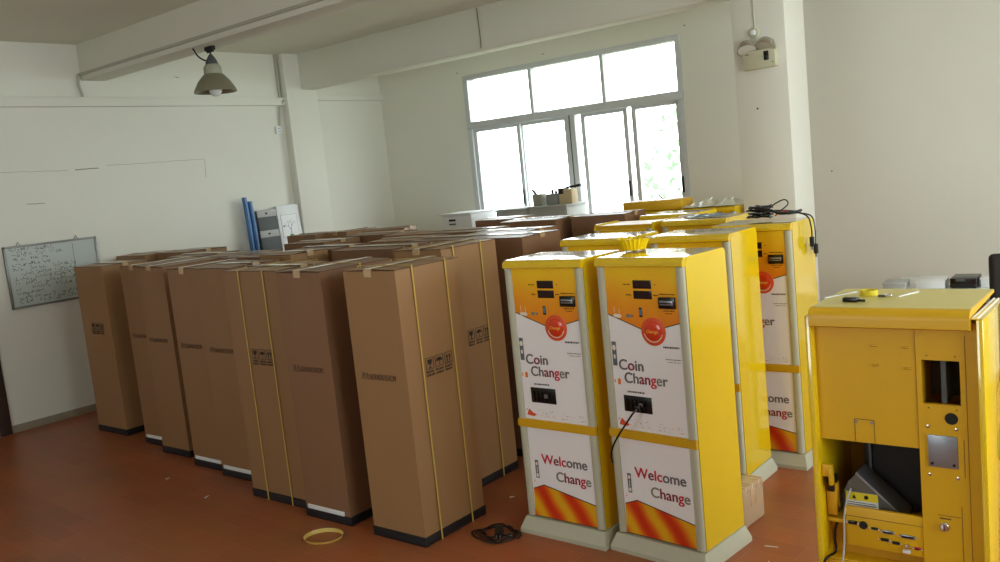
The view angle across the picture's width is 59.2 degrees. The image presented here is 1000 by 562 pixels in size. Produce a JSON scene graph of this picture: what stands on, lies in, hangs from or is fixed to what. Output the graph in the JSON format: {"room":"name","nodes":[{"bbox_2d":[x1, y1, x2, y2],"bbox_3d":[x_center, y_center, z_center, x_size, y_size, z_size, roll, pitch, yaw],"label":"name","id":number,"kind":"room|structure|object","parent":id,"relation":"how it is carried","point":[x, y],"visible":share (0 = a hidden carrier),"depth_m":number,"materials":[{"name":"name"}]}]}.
{"room":"storage room","nodes":[
{"label":"storage room","id":0,"kind":"room"},
{"bbox_2d":[0,41,395,428],"bbox_3d":[-5.029,-0.313,7.865,0.221,3.630,11.610,0,9,39],"label":"wall","id":1,"kind":"structure","parent":0,"point":[132,179],"depth_m":9.16,"materials":[{"name":"paint"}]},
{"bbox_2d":[0,360,12,436],"bbox_3d":[-5.033,0.476,7.750,0.155,2.100,1.040,0,9,39],"label":"door","id":2,"kind":"structure","parent":1,"relation":"in","point":[6,429],"depth_m":8.17,"materials":[{"name":"brown wood"}]},
{"bbox_2d":[2,235,99,309],"bbox_3d":[-4.319,-0.107,8.547,0.026,0.624,0.895,0,9,39],"label":"whiteboard","id":3,"kind":"object","parent":1,"relation":"attached to","point":[37,274],"visible":0.94,"depth_m":8.48,"materials":[{"name":"grey"}]},
{"bbox_2d":[12,403,96,432],"bbox_3d":[-3.450,1.111,9.635,0.012,0.070,3.600,0,9,39],"label":"baseboard","id":4,"kind":"structure","parent":1,"relation":"attached to","point":[90,408],"depth_m":8.53,"materials":[{"name":"beige"}]},
{"bbox_2d":[77,74,83,96],"bbox_3d":[-4.167,-1.940,8.730,0.046,0.224,0.030,-10,8,-28],"label":"cable conduit","id":5,"kind":"object","parent":1,"relation":"attached to","point":[78,78],"visible":1,"depth_m":8.72,"materials":[{"name":"grey plastic"}]},
{"bbox_2d":[0,97,284,107],"bbox_3d":[-5.560,-1.417,6.980,0.070,0.090,9.500,0,9,39],"label":"trim","id":6,"kind":"structure","parent":1,"relation":"attached to","point":[4,101],"depth_m":9.12,"materials":[{"name":"paint"}]},
{"bbox_2d":[78,0,322,75],"bbox_3d":[0.351,-2.065,5.091,11.630,0.025,0.022,0,9,39],"label":"cable raceway","id":7,"kind":"object","parent":1,"relation":"attached to","point":[309,2],"visible":1,"depth_m":7.33,"materials":[{"name":"grey plastic"}]},
{"bbox_2d":[76,0,379,80],"bbox_3d":[0.264,-2.202,5.310,11.240,0.350,0.250,0,9,39],"label":"beam","id":8,"kind":"structure","parent":1,"relation":"attached to","point":[200,17],"depth_m":7.53,"materials":[{"name":"paint"}]},
{"bbox_2d":[192,45,236,95],"bbox_3d":[-2.485,-1.842,7.603,0.364,0.489,0.364,0,9,39],"label":"pendant lamp","id":9,"kind":"object","parent":8,"relation":"hanging from","point":[213,82],"visible":1,"depth_m":7.54,"materials":[{"name":"beige metal"}]},
{"bbox_2d":[273,55,283,125],"bbox_3d":[-2.651,-2.289,10.561,0.100,0.841,0.082,0,9,39],"label":"cable conduit","id":10,"kind":"object","parent":1,"relation":"attached to","point":[274,56],"visible":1,"depth_m":10.58,"materials":[{"name":"grey plastic"}]},
{"bbox_2d":[275,126,282,133],"bbox_3d":[-2.667,-1.817,10.601,0.032,0.090,0.090,0,9,39],"label":"wall socket","id":11,"kind":"object","parent":1,"relation":"attached to","point":[278,129],"visible":1,"depth_m":10.58,"materials":[{"name":"white plastic"}]},
{"bbox_2d":[276,53,333,232],"bbox_3d":[-2.327,-0.968,10.950,0.120,3.630,0.470,0,9,39],"label":"column","id":12,"kind":"structure","parent":1,"relation":"attached to","point":[301,114],"depth_m":10.78,"materials":[{"name":"paint"}]},
{"bbox_2d":[317,94,382,100],"bbox_3d":[-1.970,-2.389,11.457,0.050,0.080,1.200,0,9,39],"label":"trim","id":13,"kind":"structure","parent":1,"relation":"attached to","point":[321,97],"depth_m":11.45,"materials":[{"name":"paint"}]},
{"bbox_2d":[476,8,480,47],"bbox_3d":[-0.213,-2.559,8.903,0.019,0.400,0.010,0,9,39],"label":"hanging wire","id":14,"kind":"object","parent":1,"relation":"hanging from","point":[476,8],"visible":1,"depth_m":8.90,"materials":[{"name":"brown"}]},
{"bbox_2d":[297,0,729,89],"bbox_3d":[1.913,-2.581,7.350,11.230,0.430,0.230,0,9,39],"label":"beam","id":15,"kind":"structure","parent":1,"relation":"attached to","point":[505,24],"depth_m":9.01,"materials":[{"name":"paint"}]},
{"bbox_2d":[0,0,502,54],"bbox_3d":[-0.758,-2.195,4.041,11.680,0.150,11.610,0,9,39],"label":"ceiling","id":16,"kind":"structure","parent":0,"point":[71,22],"depth_m":8.33,"materials":[{"name":"paint"}]},
{"bbox_2d":[0,410,818,561],"bbox_3d":[-0.379,1.513,4.496,11.680,0.100,11.610,0,9,39],"label":"floor","id":17,"kind":"structure","parent":0,"point":[72,490],"depth_m":5.42,"materials":[{"name":"ceramic"}]},
{"bbox_2d":[74,260,146,435],"bbox_3d":[-3.410,0.581,7.959,0.520,1.514,0.435,0,9,39],"label":"carton","id":18,"kind":"object","parent":17,"relation":"on","point":[99,285],"visible":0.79,"depth_m":7.75,"materials":[{"name":"cardboard"}]},
{"bbox_2d":[116,250,171,261],"bbox_3d":[-3.490,0.455,9.051,0.585,1.514,0.432,0,9,39],"label":"carton","id":19,"kind":"object","parent":17,"relation":"on","point":[151,256],"visible":0.09,"depth_m":8.78,"materials":[{"name":"cardboard"}]},
{"bbox_2d":[120,256,199,445],"bbox_3d":[-2.759,0.578,7.436,0.383,1.514,0.540,0,9,39],"label":"carton","id":20,"kind":"object","parent":17,"relation":"on","point":[128,272],"visible":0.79,"depth_m":7.27,"materials":[{"name":"cardboard"}]},
{"bbox_2d":[136,257,220,457],"bbox_3d":[-2.480,0.591,7.096,0.402,1.514,0.540,0,9,39],"label":"carton","id":21,"kind":"object","parent":17,"relation":"on","point":[153,283],"visible":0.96,"depth_m":6.87,"materials":[{"name":"cardboard"}]},
{"bbox_2d":[157,246,226,260],"bbox_3d":[-2.961,0.435,8.752,0.585,1.520,0.432,0,9,39],"label":"carton","id":22,"kind":"object","parent":17,"relation":"on","point":[160,256],"visible":0.12,"depth_m":8.57,"materials":[{"name":"cardboard"}]},
{"bbox_2d":[164,250,238,259],"bbox_3d":[-2.595,0.497,7.963,0.585,1.514,0.413,0,9,39],"label":"carton","id":23,"kind":"object","parent":17,"relation":"on","point":[198,254],"visible":0.15,"depth_m":7.82,"materials":[{"name":"cardboard"}]},
{"bbox_2d":[167,259,242,470],"bbox_3d":[-2.089,0.613,6.617,0.412,1.510,0.460,0,9,39],"label":"carton","id":24,"kind":"object","parent":17,"relation":"on","point":[182,281],"visible":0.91,"depth_m":6.45,"materials":[{"name":"cardboard"}]},
{"bbox_2d":[194,259,279,481],"bbox_3d":[-1.777,0.619,6.287,0.440,1.514,0.434,0,9,39],"label":"carton","id":25,"kind":"object","parent":17,"relation":"on","point":[210,284],"visible":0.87,"depth_m":6.14,"materials":[{"name":"cardboard"}]},
{"bbox_2d":[205,249,280,257],"bbox_3d":[-2.115,0.502,7.538,0.585,1.510,0.412,0,9,39],"label":"carton","id":26,"kind":"object","parent":17,"relation":"on","point":[222,255],"visible":0.12,"depth_m":7.42,"materials":[{"name":"cardboard"}]},
{"bbox_2d":[219,251,276,260],"bbox_3d":[-1.790,0.532,6.984,0.585,1.520,0.412,0,9,39],"label":"carton","id":27,"kind":"object","parent":17,"relation":"on","point":[256,255],"visible":0.04,"depth_m":6.85,"materials":[{"name":"cardboard"}]},
{"bbox_2d":[242,197,254,250],"bbox_3d":[-2.813,0.010,10.231,0.132,1.972,0.068,0,9,39],"label":"pole","id":28,"kind":"object","parent":17,"relation":"on","point":[244,200],"visible":0.45,"depth_m":10.15,"materials":[{"name":"blue plastic"}]},
{"bbox_2d":[247,201,259,249],"bbox_3d":[-2.768,0.024,10.288,0.132,1.922,0.068,0,9,39],"label":"pole","id":29,"kind":"object","parent":17,"relation":"on","point":[250,204],"visible":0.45,"depth_m":10.21,"materials":[{"name":"blue plastic"}]},
{"bbox_2d":[255,209,281,250],"bbox_3d":[-2.646,0.051,10.466,0.134,1.800,0.272,0,9,39],"label":"board","id":30,"kind":"object","parent":17,"relation":"on","point":[266,220],"visible":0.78,"depth_m":10.38,"materials":[{"name":"grey"}]},
{"bbox_2d":[223,259,328,508],"bbox_3d":[-1.364,0.642,5.740,0.570,1.516,0.439,0,9,39],"label":"carton","id":31,"kind":"object","parent":17,"relation":"on","point":[252,296],"visible":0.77,"depth_m":5.57,"materials":[{"name":"cardboard"}]},
{"bbox_2d":[274,204,301,250],"bbox_3d":[-2.451,-0.013,10.707,0.151,1.828,0.330,0,9,39],"label":"board","id":32,"kind":"object","parent":17,"relation":"on","point":[288,217],"visible":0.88,"depth_m":10.61,"materials":[{"name":"white plastic"}]},
{"bbox_2d":[280,213,299,237],"bbox_3d":[-2.536,-0.668,10.634,0.005,0.280,0.240,-5,6,39],"label":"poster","id":33,"kind":"object","parent":32,"relation":"attached to","point":[289,222],"depth_m":10.63,"materials":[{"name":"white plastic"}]},
{"bbox_2d":[260,248,328,261],"bbox_3d":[-1.441,0.538,6.561,0.380,1.540,0.352,0,9,39],"label":"carton","id":34,"kind":"object","parent":17,"relation":"on","point":[300,255],"visible":0.14,"depth_m":6.37,"materials":[{"name":"cardboard"}]},
{"bbox_2d":[287,230,341,243],"bbox_3d":[-1.876,0.236,9.450,0.480,1.524,0.432,0,9,39],"label":"carton","id":35,"kind":"object","parent":17,"relation":"on","point":[313,235],"visible":0.15,"depth_m":9.22,"materials":[{"name":"cardboard"}]},
{"bbox_2d":[284,237,359,250],"bbox_3d":[-1.554,0.369,8.139,0.585,1.514,0.432,0,9,39],"label":"carton","id":36,"kind":"object","parent":17,"relation":"on","point":[296,245],"visible":0.15,"depth_m":7.95,"materials":[{"name":"cardboard"}]},
{"bbox_2d":[303,528,343,544],"bbox_3d":[-1.004,1.452,5.007,0.230,0.020,0.190,-4,7,14],"label":"strap loop","id":37,"kind":"object","parent":17,"relation":"on","point":[321,530],"visible":1,"depth_m":5.06,"materials":[{"name":"yellow plastic"}]},
{"bbox_2d":[287,243,369,261],"bbox_3d":[-1.311,0.463,7.169,0.580,1.514,0.412,0,9,39],"label":"carton","id":38,"kind":"object","parent":17,"relation":"on","point":[331,247],"visible":0.11,"depth_m":6.98,"materials":[{"name":"cardboard"}]},
{"bbox_2d":[276,257,390,526],"bbox_3d":[-0.924,0.641,5.386,0.419,1.516,0.580,0,9,39],"label":"carton","id":39,"kind":"object","parent":17,"relation":"on","point":[312,299],"visible":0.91,"depth_m":5.14,"materials":[{"name":"cardboard"}]},
{"bbox_2d":[324,227,376,237],"bbox_3d":[-1.478,0.218,9.242,0.353,1.530,0.440,0,9,39],"label":"carton","id":40,"kind":"object","parent":17,"relation":"on","point":[337,234],"visible":0.15,"depth_m":9.01,"materials":[{"name":"cardboard"}]},
{"bbox_2d":[343,229,417,242],"bbox_3d":[-1.046,0.291,8.324,0.585,1.520,0.432,0,9,39],"label":"carton","id":41,"kind":"object","parent":17,"relation":"on","point":[368,236],"visible":0.11,"depth_m":8.09,"materials":[{"name":"cardboard"}]},
{"bbox_2d":[331,241,434,261],"bbox_3d":[-0.758,0.500,6.341,0.640,1.530,0.432,0,9,39],"label":"carton","id":42,"kind":"object","parent":17,"relation":"on","point":[385,250],"visible":0.09,"depth_m":6.13,"materials":[{"name":"cardboard"}]},
{"bbox_2d":[362,225,415,232],"bbox_3d":[-1.043,0.210,8.969,0.460,1.524,0.412,-4,7,11],"label":"carton","id":43,"kind":"object","parent":17,"relation":"on","point":[406,227],"visible":0.09,"depth_m":8.77,"materials":[{"name":"cardboard"}]},
{"bbox_2d":[366,234,450,243],"bbox_3d":[-0.665,0.392,7.207,0.580,1.514,0.433,0,9,39],"label":"carton","id":44,"kind":"object","parent":17,"relation":"on","point":[402,239],"visible":0.08,"depth_m":7.04,"materials":[{"name":"cardboard"}]},
{"bbox_2d":[343,256,485,547],"bbox_3d":[-0.472,0.644,4.958,0.419,1.522,0.520,0,9,39],"label":"carton","id":45,"kind":"object","parent":17,"relation":"on","point":[406,316],"visible":1,"depth_m":4.79,"materials":[{"name":"cardboard"}]},
{"bbox_2d":[381,228,456,237],"bbox_3d":[-0.624,0.308,7.859,0.585,1.514,0.432,0,9,39],"label":"carton","id":46,"kind":"object","parent":17,"relation":"on","point":[419,232],"visible":0.04,"depth_m":7.71,"materials":[{"name":"cardboard"}]},
{"bbox_2d":[406,233,489,242],"bbox_3d":[-0.274,0.413,6.688,0.600,1.520,0.433,0,9,39],"label":"carton","id":47,"kind":"object","parent":17,"relation":"on","point":[437,239],"visible":0.11,"depth_m":6.57,"materials":[{"name":"cardboard"}]},
{"bbox_2d":[394,238,518,486],"bbox_3d":[-0.274,0.523,5.683,0.419,1.546,0.540,0,9,39],"label":"carton","id":48,"kind":"object","parent":17,"relation":"on","point":[477,258],"visible":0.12,"depth_m":5.59,"materials":[{"name":"cardboard"}]},
{"bbox_2d":[438,209,494,228],"bbox_3d":[-0.307,-0.041,10.314,0.480,1.545,0.460,0,9,39],"label":"cabinet","id":49,"kind":"object","parent":17,"relation":"on","point":[463,219],"visible":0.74,"depth_m":10.07,"materials":[{"name":"white plastic"}]},
{"bbox_2d":[426,226,509,234],"bbox_3d":[-0.195,0.313,7.436,0.585,1.520,0.432,0,9,39],"label":"carton","id":50,"kind":"object","parent":17,"relation":"on","point":[458,231],"visible":0.16,"depth_m":7.26,"materials":[{"name":"cardboard"}]},
{"bbox_2d":[471,523,521,543],"bbox_3d":[-0.019,1.355,4.800,0.219,0.063,0.273,-10,8,-33],"label":"coiled cable","id":51,"kind":"object","parent":17,"relation":"on","point":[499,530],"visible":1,"depth_m":4.75,"materials":[{"name":"black plastic"}]},
{"bbox_2d":[475,214,535,226],"bbox_3d":[0.129,0.126,8.671,0.440,1.524,0.433,0,9,39],"label":"carton","id":52,"kind":"object","parent":17,"relation":"on","point":[492,221],"visible":0.1,"depth_m":8.47,"materials":[{"name":"cardboard"}]},
{"bbox_2d":[459,230,561,456],"bbox_3d":[0.135,0.424,6.218,0.585,1.530,0.453,0,9,39],"label":"carton","id":53,"kind":"object","parent":17,"relation":"on","point":[509,245],"visible":0.21,"depth_m":5.97,"materials":[{"name":"cardboard"}]},
{"bbox_2d":[494,206,531,216],"bbox_3d":[0.303,-0.082,10.179,0.440,1.535,0.420,0,9,39],"label":"cabinet","id":54,"kind":"object","parent":17,"relation":"on","point":[515,211],"visible":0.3,"depth_m":9.95,"materials":[{"name":"silver metal"}]},
{"bbox_2d":[470,225,556,233],"bbox_3d":[0.162,0.343,6.921,0.585,1.514,0.432,0,9,39],"label":"carton","id":55,"kind":"object","parent":17,"relation":"on","point":[537,228],"visible":0.09,"depth_m":6.78,"materials":[{"name":"cardboard"}]},
{"bbox_2d":[500,214,579,248],"bbox_3d":[0.448,0.195,7.824,0.620,1.530,0.462,0,9,39],"label":"carton","id":56,"kind":"object","parent":17,"relation":"on","point":[562,222],"visible":0.13,"depth_m":7.53,"materials":[{"name":"cardboard"}]},
{"bbox_2d":[527,201,586,216],"bbox_3d":[0.707,-0.088,9.852,0.520,1.545,0.420,0,9,39],"label":"cabinet","id":57,"kind":"object","parent":17,"relation":"on","point":[580,207],"visible":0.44,"depth_m":9.61,"materials":[{"name":"silver metal"}]},
{"bbox_2d":[531,189,546,205],"bbox_3d":[0.428,-0.936,9.838,0.163,0.188,0.100,0,9,39],"label":"can","id":58,"kind":"object","parent":57,"relation":"on","point":[538,199],"visible":0.99,"depth_m":9.79,"materials":[{"name":"beige metal"}]},
{"bbox_2d":[546,191,559,204],"bbox_3d":[0.604,-0.924,9.751,0.150,0.151,0.120,0,9,39],"label":"bin","id":59,"kind":"object","parent":57,"relation":"on","point":[551,199],"visible":0.83,"depth_m":9.70,"materials":[{"name":"grey"}]},
{"bbox_2d":[558,188,577,203],"bbox_3d":[0.745,-0.935,9.635,0.175,0.172,0.128,0,9,39],"label":"box","id":60,"kind":"object","parent":57,"relation":"on","point":[566,195],"visible":1,"depth_m":9.59,"materials":[{"name":"beige cardboard"}]},
{"bbox_2d":[565,184,580,187],"bbox_3d":[0.795,-1.034,9.574,0.192,0.040,0.032,0,9,39],"label":"torch","id":61,"kind":"object","parent":60,"relation":"on","point":[576,185],"visible":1,"depth_m":9.55,"materials":[{"name":"black"}]},
{"bbox_2d":[502,250,619,550],"bbox_3d":[0.391,0.601,4.720,0.550,1.490,0.445,0,9,40],"label":"machine","id":62,"kind":"object","parent":17,"relation":"on","point":[553,297],"visible":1,"depth_m":4.56,"materials":[{"name":"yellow metal"}]},
{"bbox_2d":[519,338,524,359],"bbox_3d":[0.115,0.361,4.679,0.026,0.120,0.001,0,9,40],"label":"picture","id":63,"kind":"object","parent":62,"relation":"attached to","point":[521,340],"depth_m":4.68,"materials":[{"name":"grey"}]},
{"bbox_2d":[535,460,539,477],"bbox_3d":[0.200,1.013,4.744,0.022,0.100,0.001,0,9,40],"label":"picture","id":64,"kind":"object","parent":62,"relation":"attached to","point":[536,461],"depth_m":4.74},
{"bbox_2d":[531,387,556,404],"bbox_3d":[0.228,0.605,4.633,0.162,0.082,0.007,0,9,40],"label":"tray","id":65,"kind":"object","parent":62,"relation":"on","point":[539,395],"depth_m":4.63,"materials":[{"name":"black plastic"}]},
{"bbox_2d":[571,209,645,236],"bbox_3d":[0.988,0.177,7.502,0.510,1.534,0.433,-1,8,33],"label":"carton","id":66,"kind":"object","parent":17,"relation":"on","point":[582,224],"visible":0.15,"depth_m":7.29,"materials":[{"name":"cardboard"}]},
{"bbox_2d":[560,231,658,251],"bbox_3d":[0.760,0.449,5.658,0.550,1.490,0.445,0,9,39],"label":"machine","id":67,"kind":"object","parent":17,"relation":"on","point":[597,241],"visible":0.02,"depth_m":5.49,"materials":[{"name":"yellow metal"}]},
{"bbox_2d":[594,217,673,233],"bbox_3d":[1.077,0.286,6.722,0.550,1.490,0.445,0,9,39],"label":"machine","id":68,"kind":"object","parent":17,"relation":"on","point":[616,226],"visible":0.02,"depth_m":6.54,"materials":[{"name":"yellow metal"}]},
{"bbox_2d":[645,208,682,213],"bbox_3d":[1.482,0.095,7.942,0.550,1.490,0.445,0,9,39],"label":"machine","id":69,"kind":"object","parent":17,"relation":"on","point":[652,211],"visible":0.02,"depth_m":7.66,"materials":[{"name":"yellow metal"}]},
{"bbox_2d":[621,197,692,210],"bbox_3d":[1.395,-0.677,7.790,0.580,0.082,0.272,-1,9,36],"label":"metal tray","id":70,"kind":"object","parent":69,"relation":"on","point":[668,203],"visible":0.78,"depth_m":7.67,"materials":[{"name":"yellow metal"}]},
{"bbox_2d":[594,247,751,561],"bbox_3d":[0.840,0.600,4.360,0.550,1.490,0.445,1,10,44],"label":"machine","id":71,"kind":"object","parent":17,"relation":"on","point":[665,316],"visible":1,"depth_m":4.22,"materials":[{"name":"yellow metal"}]},
{"bbox_2d":[611,341,617,365],"bbox_3d":[0.564,0.357,4.337,0.026,0.120,0.001,1,10,44],"label":"picture","id":72,"kind":"object","parent":71,"relation":"attached to","point":[614,352],"depth_m":4.34},
{"bbox_2d":[611,405,641,462],"bbox_3d":[0.610,0.750,4.275,0.178,0.292,0.045,-3,8,22],"label":"power cable","id":73,"kind":"object","parent":71,"relation":"attached to","point":[637,407],"visible":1,"depth_m":4.25,"materials":[{"name":"black plastic"}]},
{"bbox_2d":[627,473,631,492],"bbox_3d":[0.648,1.009,4.401,0.022,0.100,0.001,1,10,44],"label":"picture","id":74,"kind":"object","parent":71,"relation":"attached to","point":[628,474],"depth_m":4.40},
{"bbox_2d":[612,235,654,250],"bbox_3d":[0.685,-0.196,4.517,0.194,0.066,0.183,-6,7,-3],"label":"plastic basket","id":75,"kind":"object","parent":71,"relation":"on","point":[639,242],"visible":1,"depth_m":4.47,"materials":[{"name":"yellow plastic"}]},
{"bbox_2d":[624,395,652,414],"bbox_3d":[0.671,0.602,4.285,0.162,0.082,0.007,1,10,44],"label":"tray","id":76,"kind":"object","parent":71,"relation":"on","point":[646,401],"depth_m":4.28,"materials":[{"name":"black plastic"}]},
{"bbox_2d":[639,208,716,219],"bbox_3d":[1.518,0.175,7.254,0.550,1.490,0.445,0,9,39],"label":"machine","id":77,"kind":"object","parent":17,"relation":"on","point":[664,214],"visible":0.02,"depth_m":7.09,"materials":[{"name":"yellow metal"}]},
{"bbox_2d":[661,213,748,232],"bbox_3d":[1.538,0.278,6.401,0.550,1.490,0.445,0,9,39],"label":"machine","id":78,"kind":"object","parent":17,"relation":"on","point":[679,223],"visible":0.02,"depth_m":6.21,"materials":[{"name":"yellow metal"}]},
{"bbox_2d":[682,212,733,217],"bbox_3d":[1.493,-0.477,6.318,0.309,0.020,0.226,0,9,39],"label":"film","id":79,"kind":"object","parent":78,"relation":"on","point":[715,214],"visible":1,"depth_m":6.29,"materials":[{"name":"clear plastic"}]},
{"bbox_2d":[681,203,744,213],"bbox_3d":[1.918,0.093,7.591,0.550,1.490,0.445,0,9,39],"label":"machine","id":80,"kind":"object","parent":17,"relation":"on","point":[736,208],"visible":0.02,"depth_m":7.29,"materials":[{"name":"yellow metal"}]},
{"bbox_2d":[682,197,743,207],"bbox_3d":[1.831,-0.680,7.487,0.474,0.069,0.350,0,9,39],"label":"plastic wrap","id":81,"kind":"object","parent":80,"relation":"on","point":[714,201],"visible":0.97,"depth_m":7.41,"materials":[{"name":"beige plastic"}]},
{"bbox_2d":[649,227,777,482],"bbox_3d":[1.259,0.447,5.257,0.550,1.490,0.445,0,9,39],"label":"machine","id":82,"kind":"object","parent":17,"relation":"on","point":[739,244],"visible":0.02,"depth_m":5.08,"materials":[{"name":"yellow metal"}]},
{"bbox_2d":[741,473,764,526],"bbox_3d":[1.285,1.161,4.657,0.138,0.220,0.230,1,10,43],"label":"parcel","id":83,"kind":"object","parent":17,"relation":"on","point":[752,486],"visible":0.48,"depth_m":4.61,"materials":[{"name":"beige cardboard"}]},
{"bbox_2d":[712,217,817,470],"bbox_3d":[1.691,0.369,5.530,0.550,1.490,0.445,0,9,39],"label":"machine","id":84,"kind":"object","parent":17,"relation":"on","point":[786,258],"visible":0.56,"depth_m":5.31,"materials":[{"name":"yellow metal"}]},
{"bbox_2d":[745,199,818,256],"bbox_3d":[1.737,-0.322,5.450,0.415,0.364,0.168,0,9,39],"label":"cables","id":85,"kind":"object","parent":84,"relation":"on","point":[766,211],"visible":1,"depth_m":5.43,"materials":[{"name":"black rubber"}]},
{"bbox_2d":[804,289,999,561],"bbox_3d":[1.474,0.740,3.161,0.605,1.376,0.464,0,9,39],"label":"machine","id":86,"kind":"object","parent":17,"relation":"on","point":[904,391],"depth_m":3.01,"materials":[{"name":"yellow metal"}]},
{"bbox_2d":[842,297,865,301],"bbox_3d":[1.257,0.066,3.122,0.024,0.016,0.080,-12,9,-40],"label":"connector","id":87,"kind":"object","parent":86,"relation":"on","point":[844,299],"visible":1,"depth_m":3.12,"materials":[{"name":"black plastic"}]},
{"bbox_2d":[859,521,867,528],"bbox_3d":[1.296,0.872,3.140,0.028,0.028,0.009,0,9,39],"label":"socket","id":88,"kind":"object","parent":86,"relation":"attached to","point":[862,524],"depth_m":3.14,"materials":[{"name":"black plastic"}]},
{"bbox_2d":[860,288,877,296],"bbox_3d":[1.352,0.042,3.224,0.062,0.020,0.062,-4,7,14],"label":"tape roll","id":89,"kind":"object","parent":86,"relation":"on","point":[869,292],"visible":1,"depth_m":3.20,"materials":[{"name":"yellow plastic"}]},
{"bbox_2d":[827,501,924,561],"bbox_3d":[1.444,1.051,3.272,0.333,0.540,0.330,0,9,39],"label":"panel","id":90,"kind":"object","parent":86,"relation":"attached to","point":[864,531],"depth_m":3.15,"materials":[{"name":"yellow metal"}]},
{"bbox_2d":[878,294,891,296],"bbox_3d":[1.384,0.052,3.161,0.049,0.009,0.028,0,9,39],"label":"ring","id":91,"kind":"object","parent":86,"relation":"on","point":[885,295],"visible":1,"depth_m":3.16,"materials":[{"name":"silver metal"}]},
{"bbox_2d":[901,277,989,301],"bbox_3d":[3.549,0.401,6.715,1.040,0.765,0.700,0,9,39],"label":"desk","id":92,"kind":"object","parent":17,"relation":"on","point":[912,279],"visible":0.05,"depth_m":6.75,"materials":[{"name":"white plastic"}]},
{"bbox_2d":[882,279,909,288],"bbox_3d":[3.062,0.026,6.797,0.166,0.052,0.206,-1,8,35],"label":"box","id":93,"kind":"object","parent":92,"relation":"on","point":[889,283],"visible":0.89,"depth_m":6.74,"materials":[{"name":"white cardboard"}]},
{"bbox_2d":[915,275,949,288],"bbox_3d":[3.298,0.008,6.707,0.206,0.062,0.266,-1,8,35],"label":"box","id":94,"kind":"object","parent":92,"relation":"on","point":[930,281],"visible":1,"depth_m":6.63,"materials":[{"name":"white cardboard"}]},
{"bbox_2d":[950,274,980,287],"bbox_3d":[3.474,0.001,6.563,0.175,0.075,0.243,-1,9,37],"label":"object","id":95,"kind":"object","parent":92,"relation":"on","point":[958,280],"visible":0.98,"depth_m":6.49,"materials":[{"name":"black plastic"}]},
{"bbox_2d":[980,273,988,286],"bbox_3d":[3.624,-0.006,6.506,0.106,0.072,0.226,-1,8,35],"label":"box","id":96,"kind":"object","parent":92,"relation":"on","point":[984,278],"visible":0.52,"depth_m":6.43,"materials":[{"name":"white cardboard"}]},
{"bbox_2d":[988,253,999,299],"bbox_3d":[2.529,0.552,3.953,0.584,1.338,0.600,-4,7,14],"label":"office chair","id":97,"kind":"object","parent":17,"relation":"on","point":[994,259],"visible":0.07,"depth_m":4.13,"materials":[{"name":"black"}]},
{"bbox_2d":[378,0,999,301],"bbox_3d":[2.959,-1.227,8.651,11.240,3.630,0.220,0,9,39],"label":"wall","id":98,"kind":"structure","parent":0,"point":[904,95],"depth_m":8.20,"materials":[{"name":"paint"}]},
{"bbox_2d":[462,34,690,212],"bbox_3d":[0.835,-1.462,10.231,2.990,2.240,0.125,0,9,39],"label":"window","id":99,"kind":"structure","parent":98,"relation":"in","point":[569,115],"depth_m":10.13,"materials":[{"name":"metal"}]},
{"bbox_2d":[730,0,819,302],"bbox_3d":[2.270,-0.981,7.221,0.430,3.630,0.430,0,9,39],"label":"pillar","id":100,"kind":"structure","parent":0,"point":[776,156],"depth_m":7.01,"materials":[{"name":"paint"}]},
{"bbox_2d":[752,0,754,26],"bbox_3d":[1.968,-2.353,6.896,0.015,0.720,0.012,0,9,39],"label":"cable conduit","id":101,"kind":"object","parent":100,"relation":"attached to","point":[752,0],"visible":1,"depth_m":6.92,"materials":[{"name":"grey plastic"}]},
{"bbox_2d":[749,27,759,37],"bbox_3d":[1.995,-1.955,6.931,0.084,0.084,0.050,0,9,39],"label":"wall socket","id":102,"kind":"object","parent":100,"relation":"attached to","point":[754,32],"visible":1,"depth_m":6.92,"materials":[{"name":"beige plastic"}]},
{"bbox_2d":[737,36,778,70],"bbox_3d":[2.010,-1.781,6.890,0.308,0.232,0.150,-1,8,39],"label":"emergency light","id":103,"kind":"object","parent":100,"relation":"attached to","point":[766,56],"visible":1,"depth_m":6.88,"materials":[{"name":"beige plastic"}]},
{"label":"outside","id":104,"kind":"structure","parent":0,"visible":0},
{"bbox_3d":[15.445,1.708,23.147,55.000,0.200,35.800,0,9,39],"label":"ground","id":105,"kind":"structure","parent":104,"visible":0},
{"bbox_2d":[635,104,682,200],"bbox_3d":[3.747,0.050,15.858,2.275,7.208,2.282,-6,7,-5],"label":"leafy tree","id":106,"kind":"object","parent":105,"relation":"on","point":[664,192],"visible":0.11,"depth_m":15.51,"materials":[{"name":"green plant"}]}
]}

